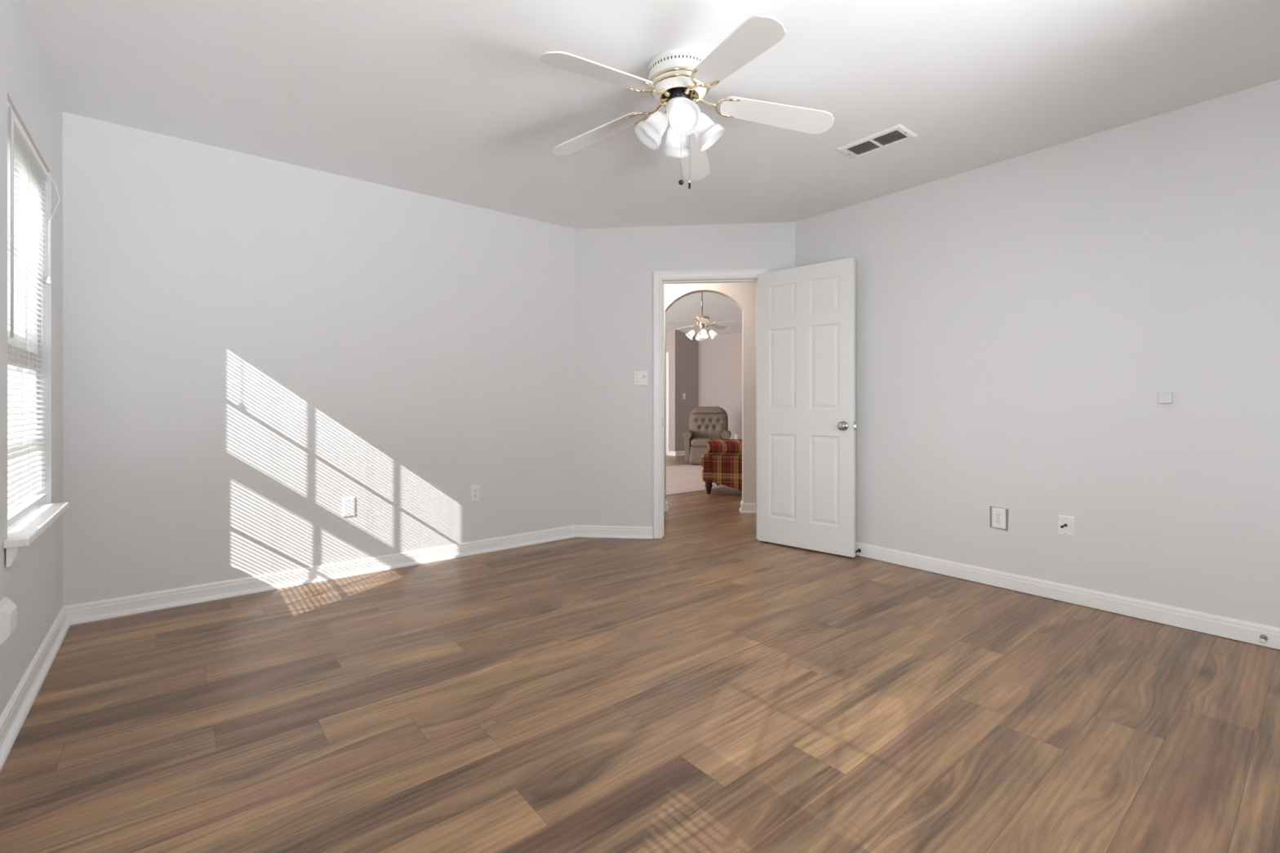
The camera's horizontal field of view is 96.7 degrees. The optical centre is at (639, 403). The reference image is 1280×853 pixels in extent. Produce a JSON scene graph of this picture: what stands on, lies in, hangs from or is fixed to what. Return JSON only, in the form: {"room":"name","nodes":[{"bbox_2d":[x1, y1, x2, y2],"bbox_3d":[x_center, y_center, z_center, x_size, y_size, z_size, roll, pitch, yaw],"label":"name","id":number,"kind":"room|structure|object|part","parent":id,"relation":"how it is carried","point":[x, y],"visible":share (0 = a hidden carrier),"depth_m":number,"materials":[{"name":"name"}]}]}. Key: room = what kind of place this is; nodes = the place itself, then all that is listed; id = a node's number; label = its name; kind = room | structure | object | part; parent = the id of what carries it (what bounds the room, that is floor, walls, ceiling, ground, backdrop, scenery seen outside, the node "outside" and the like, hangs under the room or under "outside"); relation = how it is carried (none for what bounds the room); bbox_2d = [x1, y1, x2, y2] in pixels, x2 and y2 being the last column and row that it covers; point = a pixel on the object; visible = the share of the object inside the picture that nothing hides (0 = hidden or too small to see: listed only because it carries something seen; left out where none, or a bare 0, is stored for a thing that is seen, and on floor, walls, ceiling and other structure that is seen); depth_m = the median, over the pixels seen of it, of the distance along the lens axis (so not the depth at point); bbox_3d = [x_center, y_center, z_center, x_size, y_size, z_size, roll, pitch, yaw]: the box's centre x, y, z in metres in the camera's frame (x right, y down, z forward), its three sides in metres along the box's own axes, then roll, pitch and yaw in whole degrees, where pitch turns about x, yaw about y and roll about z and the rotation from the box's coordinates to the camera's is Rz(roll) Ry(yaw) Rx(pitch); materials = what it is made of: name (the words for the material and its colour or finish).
{"room":"empty bedroom","nodes":[
{"label":"empty bedroom","id":0,"kind":"room"},
{"bbox_2d":[0,0,62,716],"bbox_3d":[-1.353,-0.168,0.868,0.160,2.440,4.845,0,0,-39],"label":"wall","id":1,"kind":"structure","parent":0,"point":[33,582],"depth_m":2.17,"materials":[{"name":"paint"}]},
{"bbox_2d":[0,596,17,644],"bbox_3d":[-1.933,0.664,1.734,0.033,0.118,0.150,0,0,-39],"label":"outlet box","id":2,"kind":"object","parent":1,"relation":"attached to","point":[8,609],"visible":1,"depth_m":1.71,"materials":[{"name":"white plastic"}]},
{"bbox_3d":[-1.942,0.664,1.726,0.010,0.118,0.150,0,0,-39],"label":"plate","id":3,"kind":"part","parent":2,"relation":"part of","materials":[{"name":"white plastic"}]},
{"bbox_2d":[0,606,71,771],"bbox_3d":[-1.299,1.008,0.951,0.030,0.089,4.545,0,0,-39],"label":"baseboard","id":4,"kind":"structure","parent":1,"relation":"attached to","point":[15,713],"depth_m":2.02,"materials":[{"name":"white paint"}]},
{"bbox_2d":[3,226,69,567],"bbox_3d":[-2.304,-0.241,2.086,0.209,1.514,0.875,0,0,-39],"label":"window","id":5,"kind":"structure","parent":1,"relation":"in","point":[27,528],"depth_m":2.27,"materials":[{"name":"white plastic"}]},
{"bbox_3d":[-2.352,-0.558,2.088,0.028,0.696,0.763,0,0,-39],"label":"sash","id":6,"kind":"part","parent":5,"relation":"part of","materials":[{"name":"white plastic"}]},
{"bbox_3d":[-2.329,0.105,2.107,0.028,0.630,0.763,0,0,-39],"label":"sash","id":7,"kind":"part","parent":5,"relation":"part of","materials":[{"name":"white plastic"}]},
{"bbox_3d":[-2.360,-0.283,2.080,0.115,1.430,0.815,0,0,-39],"label":"frame","id":8,"kind":"part","parent":5,"relation":"part of","materials":[{"name":"white plastic"}]},
{"bbox_2d":[7,100,59,524],"bbox_3d":[-2.288,-0.299,2.138,0.066,1.394,0.795,0,0,-39],"label":"window blind","id":9,"kind":"object","parent":5,"relation":"attached to","point":[26,172],"visible":0.78,"depth_m":2.13,"materials":[{"name":"white plastic"}]},
{"bbox_3d":[-2.303,-0.290,2.126,0.027,1.355,0.001,0,0,-39],"label":"ladder cord","id":10,"kind":"part","parent":9,"relation":"part of","materials":[{"name":"white fabric"}]},
{"bbox_3d":[-2.303,0.391,2.126,0.026,0.014,0.789,0,0,-39],"label":"rail","id":11,"kind":"part","parent":9,"relation":"part of","materials":[{"name":"white plastic"}]},
{"bbox_3d":[-2.471,-0.290,2.334,0.027,1.355,0.001,0,0,-39],"label":"ladder cord","id":12,"kind":"part","parent":9,"relation":"part of","materials":[{"name":"white fabric"}]},
{"bbox_3d":[-2.510,-0.757,2.436,0.010,0.439,0.043,0,0,18],"label":"lift cord","id":13,"kind":"part","parent":9,"relation":"part of","materials":[{"name":"white fabric"}]},
{"bbox_3d":[-2.260,0.442,2.121,0.096,0.024,0.872,0,0,-39],"label":"sill","id":14,"kind":"part","parent":5,"relation":"part of","materials":[{"name":"white paint"}]},
{"bbox_2d":[62,111,574,606],"bbox_3d":[-1.669,-0.168,3.657,2.872,2.440,0.120,0,0,-39],"label":"wall","id":15,"kind":"structure","parent":0,"point":[253,346],"depth_m":3.27,"materials":[{"name":"paint"}]},
{"bbox_2d":[63,524,575,625],"bbox_3d":[-1.619,1.008,3.601,2.878,0.089,0.030,0,0,-39],"label":"baseboard","id":16,"kind":"structure","parent":15,"relation":"attached to","point":[90,611],"depth_m":3.28,"materials":[{"name":"white paint"}]},
{"bbox_2d":[342,497,355,517],"bbox_3d":[-1.781,0.634,3.482,0.070,0.115,0.010,0,0,-39],"label":"blank cover plate","id":17,"kind":"object","parent":15,"relation":"attached to","point":[348,504],"visible":1,"depth_m":3.48,"materials":[{"name":"white plastic"}]},
{"bbox_2d":[470,484,479,502],"bbox_3d":[-1.155,0.631,3.991,0.070,0.115,0.010,0,0,-39],"label":"wall outlet","id":18,"kind":"object","parent":15,"relation":"attached to","point":[474,490],"visible":1,"depth_m":3.99,"materials":[{"name":"white plastic"}]},
{"bbox_2d":[0,455,1279,852],"bbox_3d":[0.082,1.052,6.196,9.150,0.001,11.340,0,0,-39],"label":"floor","id":19,"kind":"structure","parent":0,"point":[706,686],"depth_m":1.89,"materials":[{"name":"wood"}]},
{"bbox_2d":[666,464,728,495],"bbox_3d":[0.226,1.049,7.881,3.800,0.004,2.200,0,0,-39],"label":"area rug","id":20,"kind":"object","parent":19,"relation":"on","point":[685,478],"visible":0.05,"depth_m":7.77,"materials":[{"name":"beige carpet"}]},
{"bbox_2d":[682,406,731,464],"bbox_3d":[1.197,0.542,10.053,0.816,0.980,0.820,0,0,10],"label":"recliner","id":21,"kind":"object","parent":19,"relation":"on","point":[705,423],"visible":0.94,"depth_m":10.17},
{"bbox_3d":[0.861,0.738,10.045,0.156,0.528,0.650,0,0,10],"label":"armrest","id":22,"kind":"part","parent":21,"relation":"part of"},
{"bbox_2d":[690,437,722,446],"bbox_3d":[1.181,0.672,9.964,0.530,0.130,0.640,0,0,10],"label":"seat cushion","id":23,"kind":"object","parent":21,"relation":"on","point":[695,442],"depth_m":9.69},
{"bbox_3d":[1.237,0.382,10.282,0.700,0.660,0.355,0,0,10],"label":"backrest","id":24,"kind":"part","parent":21,"relation":"part of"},
{"bbox_3d":[1.511,0.738,9.932,0.156,0.528,0.650,0,0,10],"label":"armrest","id":25,"kind":"part","parent":21,"relation":"part of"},
{"bbox_2d":[700,439,742,493],"bbox_3d":[1.773,0.726,6.687,2.022,0.643,0.950,0,0,15],"label":"sofa","id":26,"kind":"object","parent":19,"relation":"on","point":[722,464],"visible":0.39,"depth_m":6.47,"materials":[{"name":"fabric"}]},
{"bbox_3d":[0.873,0.735,6.970,0.136,0.324,0.860,0,0,15],"label":"armrest","id":27,"kind":"part","parent":26,"relation":"part of","materials":[{"name":"fabric"}]},
{"bbox_3d":[0.798,0.971,6.602,0.092,0.152,0.091,0,0,15],"label":"leg","id":28,"kind":"part","parent":26,"relation":"part of","materials":[{"name":"brown wood"}]},
{"bbox_3d":[1.681,0.782,6.345,1.750,0.470,0.100,0,0,15],"label":"panel","id":29,"kind":"part","parent":26,"relation":"part of","materials":[{"name":"fabric"}]},
{"bbox_2d":[18,0,1279,228],"bbox_3d":[0.276,-1.438,2.194,4.362,0.100,4.845,0,0,-39],"label":"ceiling","id":30,"kind":"structure","parent":0,"point":[455,100],"depth_m":2.45,"materials":[{"name":"paint"}]},
{"bbox_2d":[538,14,834,189],"bbox_3d":[0.128,-1.137,2.314,1.208,0.502,1.252,0,0,-39],"label":"ceiling fan","id":31,"kind":"object","parent":30,"relation":"hanging from","point":[680,78],"visible":1,"depth_m":2.29,"materials":[{"name":"white metal"}]},
{"bbox_3d":[-0.146,-1.211,2.073,0.481,0.083,0.135,0,0,-39],"label":"blade","id":32,"kind":"part","parent":31,"relation":"part of","materials":[{"name":"white wood"}]},
{"bbox_3d":[-0.196,-1.211,2.558,0.481,0.083,0.134,0,0,32],"label":"blade","id":33,"kind":"part","parent":31,"relation":"part of","materials":[{"name":"white wood"}]},
{"bbox_3d":[0.040,-1.127,2.346,0.138,0.146,0.130,0,0,-39],"label":"lamp shade","id":34,"kind":"part","parent":31,"relation":"part of","materials":[{"name":"white glass"}]},
{"bbox_3d":[0.159,-1.127,2.473,0.130,0.146,0.138,0,0,-39],"label":"lamp shade","id":35,"kind":"part","parent":31,"relation":"part of","materials":[{"name":"white glass"}]},
{"bbox_3d":[0.163,-1.278,2.350,0.224,0.025,0.224,0,0,-39],"label":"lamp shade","id":36,"kind":"part","parent":31,"relation":"part of","materials":[{"name":"white ceramic"}]},
{"bbox_3d":[0.167,-1.042,2.302,0.003,0.278,0.002,0,0,-39],"label":"pull chain","id":37,"kind":"part","parent":31,"relation":"part of","materials":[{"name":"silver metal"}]},
{"bbox_3d":[0.166,-1.123,2.240,0.057,0.063,0.079,0,0,-23],"label":"light bulb","id":38,"kind":"part","parent":31,"relation":"part of","materials":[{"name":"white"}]},
{"bbox_3d":[0.165,-1.107,2.221,0.125,0.135,0.142,0,0,-11],"label":"lamp shade","id":39,"kind":"part","parent":31,"relation":"part of","materials":[{"name":"white glass"}]},
{"bbox_3d":[0.205,-1.050,2.350,0.003,0.261,0.002,0,0,-39],"label":"pull chain","id":40,"kind":"part","parent":31,"relation":"part of","materials":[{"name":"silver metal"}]},
{"bbox_3d":[0.250,-1.211,2.755,0.134,0.083,0.481,0,0,14],"label":"blade","id":41,"kind":"part","parent":31,"relation":"part of","materials":[{"name":"white wood"}]},
{"bbox_3d":[0.286,-1.127,2.354,0.138,0.146,0.130,0,0,-39],"label":"lamp shade","id":42,"kind":"part","parent":31,"relation":"part of","materials":[{"name":"white glass"}]},
{"bbox_3d":[0.330,-1.211,1.971,0.134,0.083,0.481,0,0,-22],"label":"blade","id":43,"kind":"part","parent":31,"relation":"part of","materials":[{"name":"white wood"}]},
{"bbox_3d":[0.575,-1.211,2.392,0.481,0.083,0.134,0,0,-4],"label":"blade","id":44,"kind":"part","parent":31,"relation":"part of","materials":[{"name":"white wood"}]},
{"bbox_2d":[836,124,917,158],"bbox_3d":[1.252,-1.381,3.014,0.190,0.012,0.349,0,0,-39],"label":"ceiling vent","id":45,"kind":"object","parent":30,"relation":"in","point":[895,135],"visible":1,"depth_m":3.00,"materials":[{"name":"white metal"}]},
{"bbox_2d":[666,329,671,455],"bbox_3d":[-0.091,-0.234,12.516,0.120,2.572,2.470,0,0,-39],"label":"wall","id":46,"kind":"structure","parent":0,"point":[668,333],"depth_m":11.54,"materials":[{"name":"paint"}]},
{"bbox_2d":[666,351,669,455],"bbox_3d":[0.313,0.002,11.910,0.018,2.100,0.880,0,0,-39],"label":"door","id":47,"kind":"structure","parent":46,"relation":"in","point":[667,353],"depth_m":11.60,"materials":[{"name":"white paint"}]},
{"bbox_2d":[667,451,675,456],"bbox_3d":[0.646,1.008,11.492,0.030,0.089,0.210,0,0,-39],"label":"baseboard","id":48,"kind":"structure","parent":46,"relation":"attached to","point":[670,453],"depth_m":11.48,"materials":[{"name":"white paint"}]},
{"bbox_2d":[574,222,795,526],"bbox_3d":[0.340,-0.168,4.487,1.711,2.440,0.115,0,0,6],"label":"wall","id":49,"kind":"structure","parent":0,"point":[615,268],"depth_m":4.48,"materials":[{"name":"paint"}]},
{"bbox_2d":[574,524,653,538],"bbox_3d":[-0.212,1.008,4.471,0.628,0.089,0.030,0,0,6],"label":"baseboard","id":50,"kind":"structure","parent":49,"relation":"attached to","point":[581,531],"depth_m":4.47,"materials":[{"name":"white paint"}]},
{"bbox_2d":[634,370,648,385],"bbox_3d":[0.006,-0.200,4.453,0.110,0.114,0.020,0,0,6],"label":"light switch","id":51,"kind":"object","parent":49,"relation":"attached to","point":[641,378],"visible":1,"depth_m":4.46,"materials":[{"name":"white plastic"}]},
{"bbox_2d":[653,268,767,541],"bbox_3d":[0.546,0.010,4.462,0.877,2.084,0.143,0,0,6],"label":"door frame","id":52,"kind":"structure","parent":49,"relation":"attached to","point":[658,277],"depth_m":4.44,"materials":[{"name":"white paint"}]},
{"bbox_2d":[757,257,856,557],"bbox_3d":[1.176,0.025,4.096,0.753,2.030,0.129,0,0,42],"label":"door","id":53,"kind":"structure","parent":49,"relation":"in","point":[806,425],"depth_m":4.07,"materials":[{"name":"white paint"}]},
{"bbox_3d":[1.377,0.152,3.871,0.066,0.066,0.053,0,0,42],"label":"knob","id":54,"kind":"part","parent":53,"relation":"part of","materials":[{"name":"silver metal"}]},
{"bbox_2d":[671,328,698,451],"bbox_3d":[0.976,-0.224,11.728,0.780,2.552,0.100,0,0,-39],"label":"wall","id":55,"kind":"structure","parent":0,"point":[685,350],"depth_m":11.58,"materials":[{"name":"paint"}]},
{"bbox_2d":[675,450,684,456],"bbox_3d":[0.971,1.008,11.640,0.660,0.089,0.030,0,0,-39],"label":"baseboard","id":56,"kind":"structure","parent":55,"relation":"attached to","point":[677,453],"depth_m":11.51,"materials":[{"name":"white paint"}]},
{"bbox_2d":[666,292,742,337],"bbox_3d":[0.251,-2.014,8.326,6.300,1.360,9.800,0,0,-39],"label":"ceiling","id":57,"kind":"structure","parent":0,"point":[719,308],"depth_m":10.07,"materials":[{"name":"paint"}]},
{"bbox_2d":[666,292,742,341],"bbox_3d":[0.922,-1.424,8.540,1.217,0.946,1.204,0,0,-39],"label":"ceiling fan","id":58,"kind":"object","parent":57,"relation":"hanging from","point":[701,318],"visible":0.95,"depth_m":8.46,"materials":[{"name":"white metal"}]},
{"bbox_3d":[0.532,-1.188,8.396,0.465,0.035,0.135,0,0,-13],"label":"blade","id":59,"kind":"part","parent":58,"relation":"part of","materials":[{"name":"wood"}]},
{"bbox_3d":[0.737,-1.026,8.493,0.139,0.146,0.131,0,0,-39],"label":"lamp shade","id":60,"kind":"part","parent":58,"relation":"part of","materials":[{"name":"white glass"}]},
{"bbox_3d":[0.920,-1.026,8.689,0.131,0.146,0.139,0,0,-39],"label":"lamp shade","id":61,"kind":"part","parent":58,"relation":"part of","materials":[{"name":"white glass"}]},
{"bbox_3d":[0.903,-1.188,8.093,0.135,0.035,0.465,0,0,5],"label":"blade","id":62,"kind":"part","parent":58,"relation":"part of","materials":[{"name":"wood"}]},
{"bbox_3d":[0.936,-1.023,8.323,0.135,0.143,0.132,0,0,-39],"label":"lamp shade","id":63,"kind":"part","parent":58,"relation":"part of","materials":[{"name":"white glass"}]},
{"bbox_3d":[1.116,-1.026,8.506,0.139,0.146,0.131,0,0,-39],"label":"lamp shade","id":64,"kind":"part","parent":58,"relation":"part of","materials":[{"name":"white glass"}]},
{"bbox_3d":[1.184,-1.188,8.816,0.135,0.035,0.465,0,0,41],"label":"blade","id":65,"kind":"part","parent":58,"relation":"part of","materials":[{"name":"wood"}]},
{"bbox_3d":[1.306,-1.188,8.352,0.465,0.035,0.135,0,0,23],"label":"blade","id":66,"kind":"part","parent":58,"relation":"part of","materials":[{"name":"white wood"}]},
{"bbox_2d":[663,282,755,502],"bbox_3d":[0.997,-0.823,5.555,5.150,3.750,0.125,0,0,6],"label":"wall","id":67,"kind":"structure","parent":0,"point":[743,295],"depth_m":5.49,"materials":[{"name":"paint"}]},
{"bbox_2d":[663,499,668,511],"bbox_3d":[-0.181,1.005,5.675,0.926,0.094,0.176,0,0,6],"label":"baseboard","id":68,"kind":"structure","parent":67,"relation":"attached to","point":[665,503],"depth_m":5.55,"materials":[{"name":"white paint"}]},
{"bbox_2d":[739,500,755,513],"bbox_3d":[1.735,1.005,5.478,1.526,0.094,0.176,0,0,6],"label":"baseboard","id":69,"kind":"structure","parent":67,"relation":"attached to","point":[745,508],"depth_m":5.47,"materials":[{"name":"white paint"}]},
{"bbox_2d":[698,333,742,439],"bbox_3d":[3.419,-0.173,9.249,0.120,2.450,6.830,0,0,-39],"label":"wall","id":70,"kind":"structure","parent":0,"point":[720,357],"depth_m":11.31,"materials":[{"name":"paint"}]},
{"bbox_2d":[795,79,1279,627],"bbox_3d":[2.341,-0.168,3.017,0.120,2.440,3.515,0,0,-39],"label":"wall","id":71,"kind":"structure","parent":0,"point":[1021,322],"depth_m":2.94,"materials":[{"name":"paint"}]},
{"bbox_2d":[991,507,1005,528],"bbox_3d":[2.056,0.657,3.263,0.010,0.115,0.070,0,0,-39],"label":"wall outlet","id":72,"kind":"object","parent":71,"relation":"attached to","point":[998,515],"visible":1,"depth_m":3.26,"materials":[{"name":"white plastic"}]},
{"bbox_2d":[995,519,1001,524],"bbox_3d":[2.054,0.677,3.261,0.002,0.027,0.034,0,0,-39],"label":"socket","id":73,"kind":"object","parent":72,"relation":"attached to","point":[997,521],"depth_m":3.26,"materials":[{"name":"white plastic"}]},
{"bbox_2d":[995,512,1001,517],"bbox_3d":[2.054,0.638,3.261,0.002,0.027,0.034,0,0,-39],"label":"socket","id":74,"kind":"object","parent":72,"relation":"attached to","point":[997,514],"depth_m":3.26,"materials":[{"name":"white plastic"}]},
{"bbox_2d":[989,506,1008,531],"bbox_3d":[2.061,0.660,3.265,0.001,0.131,0.098,0,0,-39],"label":"outlet cover","id":75,"kind":"object","parent":71,"relation":"attached to","point":[990,507],"visible":1,"depth_m":3.25,"materials":[{"name":"white plastic"}]},
{"bbox_2d":[1057,515,1074,537],"bbox_3d":[2.234,0.648,2.996,0.072,0.106,0.072,0,0,-39],"label":"cable plate","id":76,"kind":"object","parent":71,"relation":"attached to","point":[1065,523],"visible":1,"depth_m":3.01,"materials":[{"name":"white plastic"}]},
{"bbox_2d":[855,542,1279,649],"bbox_3d":[2.238,1.004,3.037,0.014,0.089,3.355,0,0,-39],"label":"baseboard","id":77,"kind":"structure","parent":71,"relation":"attached to","point":[1210,624],"depth_m":2.92,"materials":[{"name":"white paint"}]},
{"bbox_2d":[1259,634,1267,643],"bbox_3d":[2.674,1.012,2.441,0.063,0.025,0.025,0,0,-39],"label":"door stop","id":78,"kind":"object","parent":77,"relation":"attached to","point":[1263,637],"visible":1,"depth_m":2.45,"materials":[{"name":"silver metal"}]},
{"bbox_2d":[1157,391,1173,403],"bbox_3d":[2.501,-0.029,2.709,0.020,0.056,0.052,0,0,-39],"label":"sensor box","id":79,"kind":"object","parent":71,"relation":"attached to","point":[1162,397],"visible":1,"depth_m":2.70,"materials":[{"name":"paint"}]}
]}

